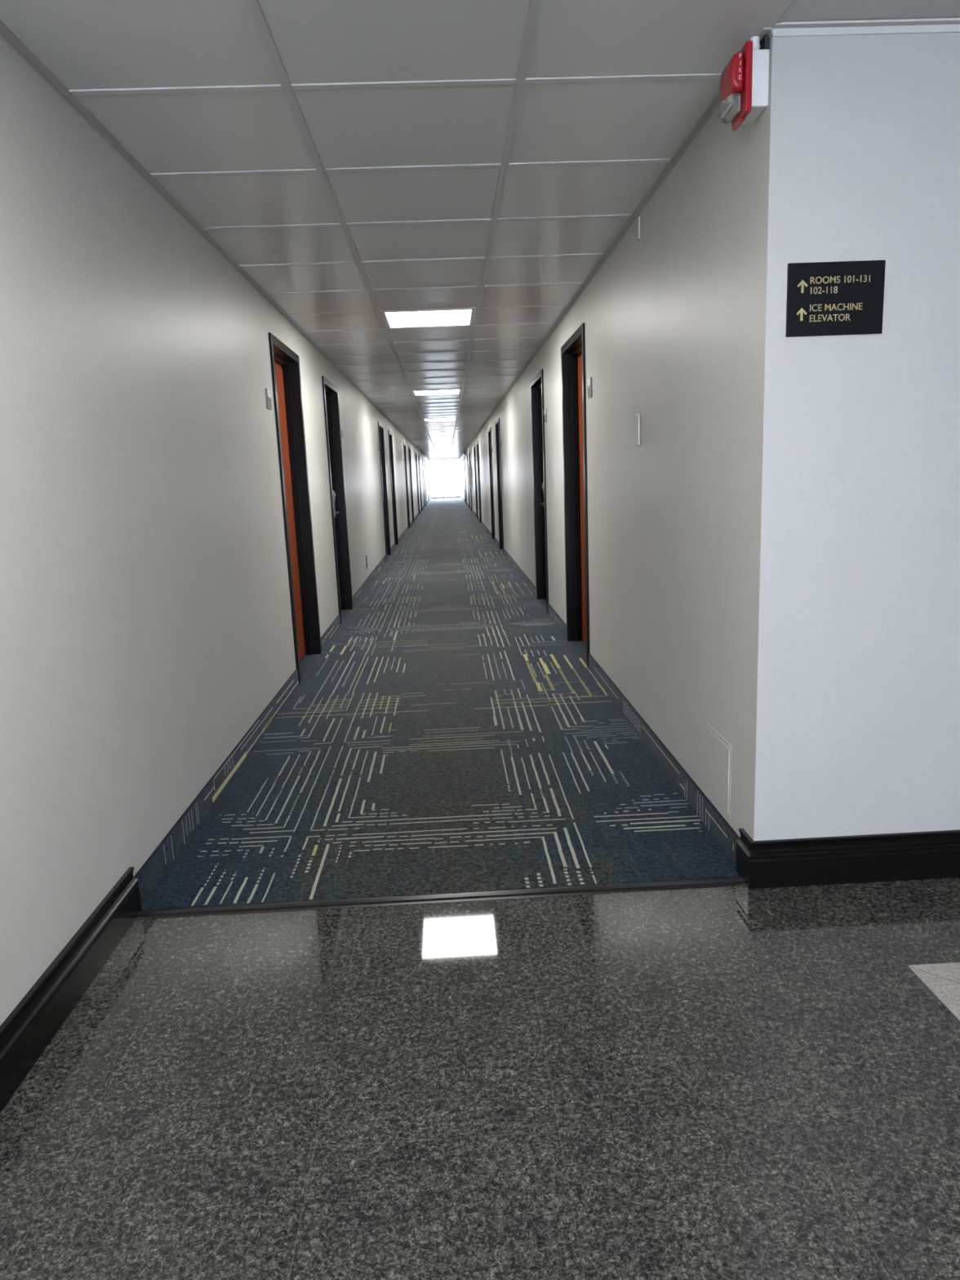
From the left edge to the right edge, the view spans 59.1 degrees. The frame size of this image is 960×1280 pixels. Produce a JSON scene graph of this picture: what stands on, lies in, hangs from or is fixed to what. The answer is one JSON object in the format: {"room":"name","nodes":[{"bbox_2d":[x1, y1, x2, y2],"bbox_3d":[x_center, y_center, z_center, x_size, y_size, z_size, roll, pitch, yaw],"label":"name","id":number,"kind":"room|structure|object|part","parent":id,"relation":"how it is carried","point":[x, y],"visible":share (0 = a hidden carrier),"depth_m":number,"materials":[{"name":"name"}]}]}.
{"room":"hotel corridor","nodes":[
{"label":"hotel corridor","id":0,"kind":"room"},
{"bbox_2d":[0,36,430,1026],"bbox_3d":[-1.909,-3.955,21.227,0.240,2.393,52.000,-3,11,-2],"label":"wall","id":1,"kind":"structure","parent":0,"point":[146,627],"depth_m":2.44,"materials":[{"name":"paint"}]},
{"bbox_2d":[0,866,141,1113],"bbox_3d":[-0.849,1.317,-0.768,0.020,0.137,6.462,-3,11,-2],"label":"baseboard","id":2,"kind":"structure","parent":1,"relation":"attached to","point":[26,1033],"depth_m":1.93,"materials":[{"name":"black paint"}]},
{"bbox_2d":[0,19,427,458],"bbox_3d":[-1.821,-5.031,21.023,0.022,0.014,51.700,-3,11,-2],"label":"trim","id":3,"kind":"structure","parent":1,"relation":"attached to","point":[6,33],"depth_m":2.63,"materials":[{"name":"grey metal"}]},
{"bbox_2d":[265,387,271,409],"bbox_3d":[-1.143,-1.306,4.590,0.010,0.105,0.110,-3,11,-2],"label":"number plate","id":4,"kind":"object","parent":1,"relation":"attached to","point":[268,396],"visible":1,"depth_m":4.57,"materials":[{"name":"grey plastic"}]},
{"bbox_2d":[268,332,321,684],"bbox_3d":[-1.208,-0.797,5.317,0.148,2.009,0.920,-3,11,-2],"label":"door","id":5,"kind":"structure","parent":1,"relation":"in","point":[285,362],"depth_m":5.62,"materials":[{"name":"black paint"}]},
{"bbox_3d":[-1.167,0.183,5.507,0.120,0.010,0.820,-3,11,-2],"label":"carpet sill","id":6,"kind":"part","parent":5,"relation":"part of","materials":[{"name":"blue carpet"}]},
{"bbox_2d":[321,375,352,624],"bbox_3d":[-1.289,-1.183,7.324,0.148,2.009,0.920,-3,11,-2],"label":"door","id":7,"kind":"structure","parent":1,"relation":"in","point":[331,397],"depth_m":7.66,"materials":[{"name":"black paint"}]},
{"bbox_3d":[-1.248,-0.203,7.514,0.120,0.010,0.820,-3,11,-2],"label":"carpet sill","id":8,"kind":"part","parent":7,"relation":"part of","materials":[{"name":"blue carpet"}]},
{"bbox_2d":[340,425,342,436],"bbox_3d":[-1.270,-1.918,7.769,0.010,0.105,0.110,-3,11,-2],"label":"number plate","id":9,"kind":"object","parent":1,"relation":"attached to","point":[341,427],"visible":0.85,"depth_m":7.75,"materials":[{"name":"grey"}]},
{"bbox_2d":[377,421,391,559],"bbox_3d":[-1.509,-2.240,12.818,0.148,2.009,0.920,-3,11,-2],"label":"door","id":10,"kind":"structure","parent":1,"relation":"in","point":[380,427],"depth_m":13.16,"materials":[{"name":"black paint"}]},
{"bbox_2d":[387,429,398,548],"bbox_3d":[-1.592,-2.641,14.899,0.148,2.009,0.920,-3,11,-2],"label":"door","id":11,"kind":"structure","parent":1,"relation":"in","point":[389,433],"depth_m":15.24,"materials":[{"name":"black paint"}]},
{"bbox_2d":[403,442,409,529],"bbox_3d":[-1.796,-3.624,20.011,0.148,2.009,0.920,-3,11,-2],"label":"door","id":12,"kind":"structure","parent":1,"relation":"in","point":[404,443],"depth_m":20.33,"materials":[{"name":"black paint"}]},
{"bbox_2d":[408,446,413,522],"bbox_3d":[-1.901,-4.128,22.631,0.148,2.009,0.920,-3,11,-2],"label":"door","id":13,"kind":"structure","parent":1,"relation":"in","point":[409,447],"depth_m":22.94,"materials":[{"name":"black paint"}]},
{"bbox_2d":[415,452,419,514],"bbox_3d":[-2.100,-5.082,27.586,0.148,2.009,0.920,-3,11,-2],"label":"door","id":14,"kind":"structure","parent":1,"relation":"in","point":[415,452],"depth_m":27.91,"materials":[{"name":"black paint"}]},
{"bbox_2d":[417,453,422,511],"bbox_3d":[-2.208,-5.601,30.284,0.148,2.009,0.920,-3,11,-2],"label":"door","id":15,"kind":"structure","parent":1,"relation":"in","point":[418,454],"depth_m":30.57,"materials":[{"name":"black paint"}]},
{"bbox_2d":[422,457,425,506],"bbox_3d":[-2.404,-6.545,35.190,0.148,2.009,0.920,-3,11,-2],"label":"door","id":16,"kind":"structure","parent":1,"relation":"in","point":[422,458],"depth_m":35.50,"materials":[{"name":"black paint"}]},
{"bbox_2d":[423,458,426,504],"bbox_3d":[-2.510,-7.055,37.840,0.148,2.009,0.920,-3,11,-2],"label":"door","id":17,"kind":"structure","parent":1,"relation":"in","point":[424,459],"depth_m":38.14,"materials":[{"name":"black paint"}]},
{"bbox_2d":[426,461,428,497],"bbox_3d":[-2.703,-7.980,42.648,0.148,2.009,0.920,-3,11,-2],"label":"door","id":18,"kind":"structure","parent":1,"relation":"in","point":[426,461],"depth_m":42.64,"materials":[{"name":"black paint"}]},
{"bbox_2d":[427,457,462,499],"bbox_3d":[-1.926,-8.928,46.649,1.764,2.313,0.130,-3,11,-2],"label":"window","id":19,"kind":"structure","parent":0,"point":[442,459],"depth_m":46.66,"materials":[{"name":"white metal"}]},
{"bbox_2d":[430,488,461,497],"bbox_3d":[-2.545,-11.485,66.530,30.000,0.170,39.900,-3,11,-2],"label":"window","id":20,"kind":"structure","parent":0,"point":[435,493],"depth_m":64.98,"materials":[{"name":"white glass"}]},
{"bbox_2d":[0,877,959,1279],"bbox_3d":[2.239,1.316,-0.729,6.510,0.120,6.596,-3,11,-2],"label":"floor","id":21,"kind":"structure","parent":0,"point":[735,1082],"depth_m":1.64,"materials":[{"name":"stone"}]},
{"bbox_2d":[136,877,745,919],"bbox_3d":[-0.102,0.735,2.414,1.726,0.008,0.036,-3,11,-2],"label":"threshold strip","id":22,"kind":"object","parent":21,"relation":"on","point":[687,884],"visible":1,"depth_m":2.41,"materials":[{"name":"black metal"}]},
{"bbox_2d":[0,0,959,458],"bbox_3d":[1.411,-5.205,20.853,6.801,0.144,52.523,-3,11,-2],"label":"ceiling","id":23,"kind":"structure","parent":0,"point":[358,160],"depth_m":2.53,"materials":[{"name":"tile"}]},
{"bbox_2d":[381,309,475,328],"bbox_3d":[-0.331,-2.120,5.497,0.585,0.071,0.585,-3,11,-2],"label":"ceiling light","id":24,"kind":"object","parent":23,"relation":"attached to","point":[406,319],"visible":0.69,"depth_m":5.50,"materials":[{"name":"white plastic"}]},
{"bbox_2d":[412,389,461,395],"bbox_3d":[-0.523,-3.041,10.283,0.585,0.071,0.585,-3,11,-2],"label":"ceiling light","id":25,"kind":"object","parent":23,"relation":"attached to","point":[450,391],"visible":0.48,"depth_m":10.31,"materials":[{"name":"white plastic"}]},
{"bbox_2d":[422,417,456,421],"bbox_3d":[-0.714,-3.962,15.068,0.585,0.071,0.585,-3,11,-2],"label":"ceiling light","id":26,"kind":"object","parent":23,"relation":"attached to","point":[439,419],"visible":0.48,"depth_m":15.13,"materials":[{"name":"white"}]},
{"bbox_2d":[424,417,454,420],"bbox_3d":[-0.713,-3.933,15.073,0.536,0.006,0.536,-3,11,-2],"label":"diffuser","id":27,"kind":"object","parent":26,"relation":"attached to","point":[440,419],"depth_m":15.12,"materials":[{"name":"white plastic"}]},
{"bbox_2d":[429,431,453,434],"bbox_3d":[-0.906,-4.883,19.853,0.585,0.071,0.585,-3,11,-2],"label":"ceiling light","id":28,"kind":"object","parent":23,"relation":"attached to","point":[453,432],"visible":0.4,"depth_m":19.94,"materials":[{"name":"white"}]},
{"bbox_2d":[430,432,453,434],"bbox_3d":[-0.905,-4.854,19.859,0.536,0.006,0.536,-3,11,-2],"label":"diffuser","id":29,"kind":"object","parent":28,"relation":"attached to","point":[432,433],"depth_m":19.95,"materials":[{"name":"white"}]},
{"bbox_2d":[460,29,773,840],"bbox_3d":[-0.036,-4.668,24.508,0.240,2.393,45.438,-3,11,-2],"label":"wall","id":30,"kind":"structure","parent":0,"point":[673,317],"depth_m":3.02,"materials":[{"name":"paint"}]},
{"bbox_2d":[461,459,462,492],"bbox_3d":[-0.843,-8.181,43.295,0.148,2.009,0.920,-3,11,-2],"label":"door","id":31,"kind":"structure","parent":30,"relation":"in","point":[461,460],"depth_m":43.57,"materials":[{"name":"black paint"}]},
{"bbox_2d":[462,457,465,502],"bbox_3d":[-0.654,-7.275,38.585,0.148,2.009,0.920,-3,11,-2],"label":"door","id":32,"kind":"structure","parent":30,"relation":"in","point":[463,458],"depth_m":38.83,"materials":[{"name":"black paint"}]},
{"bbox_2d":[464,458,466,504],"bbox_3d":[-0.552,-6.784,36.034,0.148,2.009,0.920,-3,11,-2],"label":"door","id":33,"kind":"structure","parent":30,"relation":"in","point":[464,459],"depth_m":35.77,"materials":[{"name":"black paint"}]},
{"bbox_2d":[466,453,470,509],"bbox_3d":[-0.355,-5.840,31.128,0.148,2.009,0.920,-3,11,-2],"label":"door","id":34,"kind":"structure","parent":30,"relation":"in","point":[467,453],"depth_m":31.45,"materials":[{"name":"black paint"}]},
{"bbox_2d":[468,450,471,511],"bbox_3d":[-0.253,-5.349,28.577,0.148,2.009,0.920,-3,11,-2],"label":"door","id":35,"kind":"structure","parent":30,"relation":"in","point":[469,451],"depth_m":28.85,"materials":[{"name":"black paint"}]},
{"bbox_2d":[473,444,477,518],"bbox_3d":[-0.049,-4.367,23.474,0.148,2.009,0.920,-3,11,-2],"label":"door","id":36,"kind":"structure","parent":30,"relation":"in","point":[474,445],"depth_m":23.79,"materials":[{"name":"black paint"}]},
{"bbox_2d":[476,440,481,524],"bbox_3d":[0.049,-3.895,21.021,0.148,2.009,0.920,-3,11,-2],"label":"door","id":37,"kind":"structure","parent":30,"relation":"in","point":[477,446],"depth_m":21.32,"materials":[{"name":"black paint"}]},
{"bbox_2d":[488,426,495,541],"bbox_3d":[0.277,-2.800,15.330,0.148,2.009,0.920,-3,11,-2],"label":"door","id":38,"kind":"structure","parent":30,"relation":"in","point":[491,468],"depth_m":15.66,"materials":[{"name":"black paint"}]},
{"bbox_2d":[494,417,503,554],"bbox_3d":[0.367,-2.364,13.063,0.148,2.009,0.920,-3,11,-2],"label":"door","id":39,"kind":"structure","parent":30,"relation":"in","point":[497,422],"depth_m":13.40,"materials":[{"name":"black paint"}]},
{"bbox_2d":[530,368,548,613],"bbox_3d":[0.591,-1.288,7.470,0.148,2.009,0.920,-3,11,-2],"label":"door","id":40,"kind":"structure","parent":30,"relation":"in","point":[537,383],"depth_m":7.81,"materials":[{"name":"black paint"}]},
{"bbox_3d":[0.630,-0.307,7.660,0.120,0.010,0.820,-3,11,-2],"label":"carpet sill","id":41,"kind":"part","parent":40,"relation":"part of","materials":[{"name":"blue carpet"}]},
{"bbox_2d":[543,408,546,422],"bbox_3d":[0.522,-1.799,6.783,0.010,0.105,0.110,-3,11,-2],"label":"number plate","id":42,"kind":"object","parent":30,"relation":"attached to","point":[544,410],"visible":1,"depth_m":6.75,"materials":[{"name":"grey"}]},
{"bbox_2d":[560,322,589,668],"bbox_3d":[0.673,-0.893,5.420,0.148,2.009,0.920,-3,11,-2],"label":"door","id":43,"kind":"structure","parent":30,"relation":"in","point":[573,351],"depth_m":5.75,"materials":[{"name":"black paint"}]},
{"bbox_3d":[0.712,0.087,5.610,0.120,0.010,0.820,-3,11,-2],"label":"carpet sill","id":44,"kind":"part","parent":43,"relation":"part of","materials":[{"name":"blue carpet"}]},
{"bbox_2d":[586,377,591,398],"bbox_3d":[0.606,-1.396,4.688,0.010,0.105,0.110,-3,11,-2],"label":"number plate","id":45,"kind":"object","parent":30,"relation":"attached to","point":[589,380],"visible":1,"depth_m":4.67,"materials":[{"name":"grey plastic"}]},
{"bbox_2d":[459,26,772,457],"bbox_3d":[-0.208,-5.718,24.223,0.022,0.013,45.288,-3,11,-2],"label":"trim","id":46,"kind":"structure","parent":30,"relation":"attached to","point":[717,100],"depth_m":3.23,"materials":[{"name":"grey metal"}]},
{"bbox_2d":[635,413,639,445],"bbox_3d":[0.665,-0.887,3.576,0.010,0.128,0.060,-3,11,-2],"label":"blank wall plate","id":47,"kind":"object","parent":30,"relation":"attached to","point":[637,415],"visible":1,"depth_m":3.56,"materials":[{"name":"paint"}]},
{"bbox_2d":[636,216,640,240],"bbox_3d":[0.635,-1.648,3.393,0.009,0.082,0.030,-3,11,-2],"label":"painted raceway","id":48,"kind":"object","parent":30,"relation":"attached to","point":[638,220],"visible":1,"depth_m":3.38,"materials":[{"name":"paint"}]},
{"bbox_2d":[705,722,731,818],"bbox_3d":[0.755,0.410,2.697,0.004,0.235,0.255,-3,11,-2],"label":"access panel","id":49,"kind":"object","parent":30,"relation":"attached to","point":[717,749],"visible":1,"depth_m":2.68,"materials":[{"name":"paint"}]},
{"bbox_2d":[716,34,769,131],"bbox_3d":[0.644,-1.365,2.082,0.099,0.181,0.118,-3,11,-2],"label":"fire alarm","id":50,"kind":"object","parent":30,"relation":"attached to","point":[744,80],"visible":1,"depth_m":2.04,"materials":[{"name":"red plastic"}]},
{"bbox_3d":[0.642,-1.359,2.077,0.016,0.154,0.106,-3,11,-2],"label":"mounting plate","id":51,"kind":"part","parent":50,"relation":"part of","materials":[{"name":"red plastic"}]},
{"bbox_2d":[754,32,959,840],"bbox_3d":[3.020,-0.544,2.352,4.586,2.293,0.161,-3,11,-2],"label":"wall","id":52,"kind":"structure","parent":0,"point":[858,704],"depth_m":2.21,"materials":[{"name":"paint"}]},
{"bbox_2d":[785,260,885,337],"bbox_3d":[0.890,-0.855,2.121,0.245,0.174,0.007,-3,11,-2],"label":"direction sign","id":53,"kind":"object","parent":52,"relation":"attached to","point":[838,298],"visible":1,"depth_m":2.12,"materials":[{"name":"black plastic"}]},
{"bbox_2d":[735,828,959,888],"bbox_3d":[2.980,0.526,2.509,4.456,0.137,0.109,-3,11,-2],"label":"baseboard","id":54,"kind":"structure","parent":52,"relation":"attached to","point":[931,855],"depth_m":2.40,"materials":[{"name":"black paint"}]},
{"bbox_2d":[772,17,959,36],"bbox_3d":[2.908,-1.540,2.063,4.436,0.021,0.022,-3,11,-2],"label":"trim","id":55,"kind":"structure","parent":52,"relation":"attached to","point":[937,24],"depth_m":2.00,"materials":[{"name":"white metal"}]},
{"bbox_3d":[-0.991,-3.483,24.690,2.364,0.114,45.354,-3,11,-2],"label":"floor","id":56,"kind":"structure","parent":0,"visible":0},
{"bbox_2d":[133,497,740,911],"bbox_3d":[-1.003,-3.629,24.876,1.762,0.104,45.772,-3,11,-2],"label":"carpet","id":57,"kind":"object","parent":56,"relation":"on","point":[449,735],"visible":1,"depth_m":3.43,"materials":[{"name":"blue carpet"}]}
]}

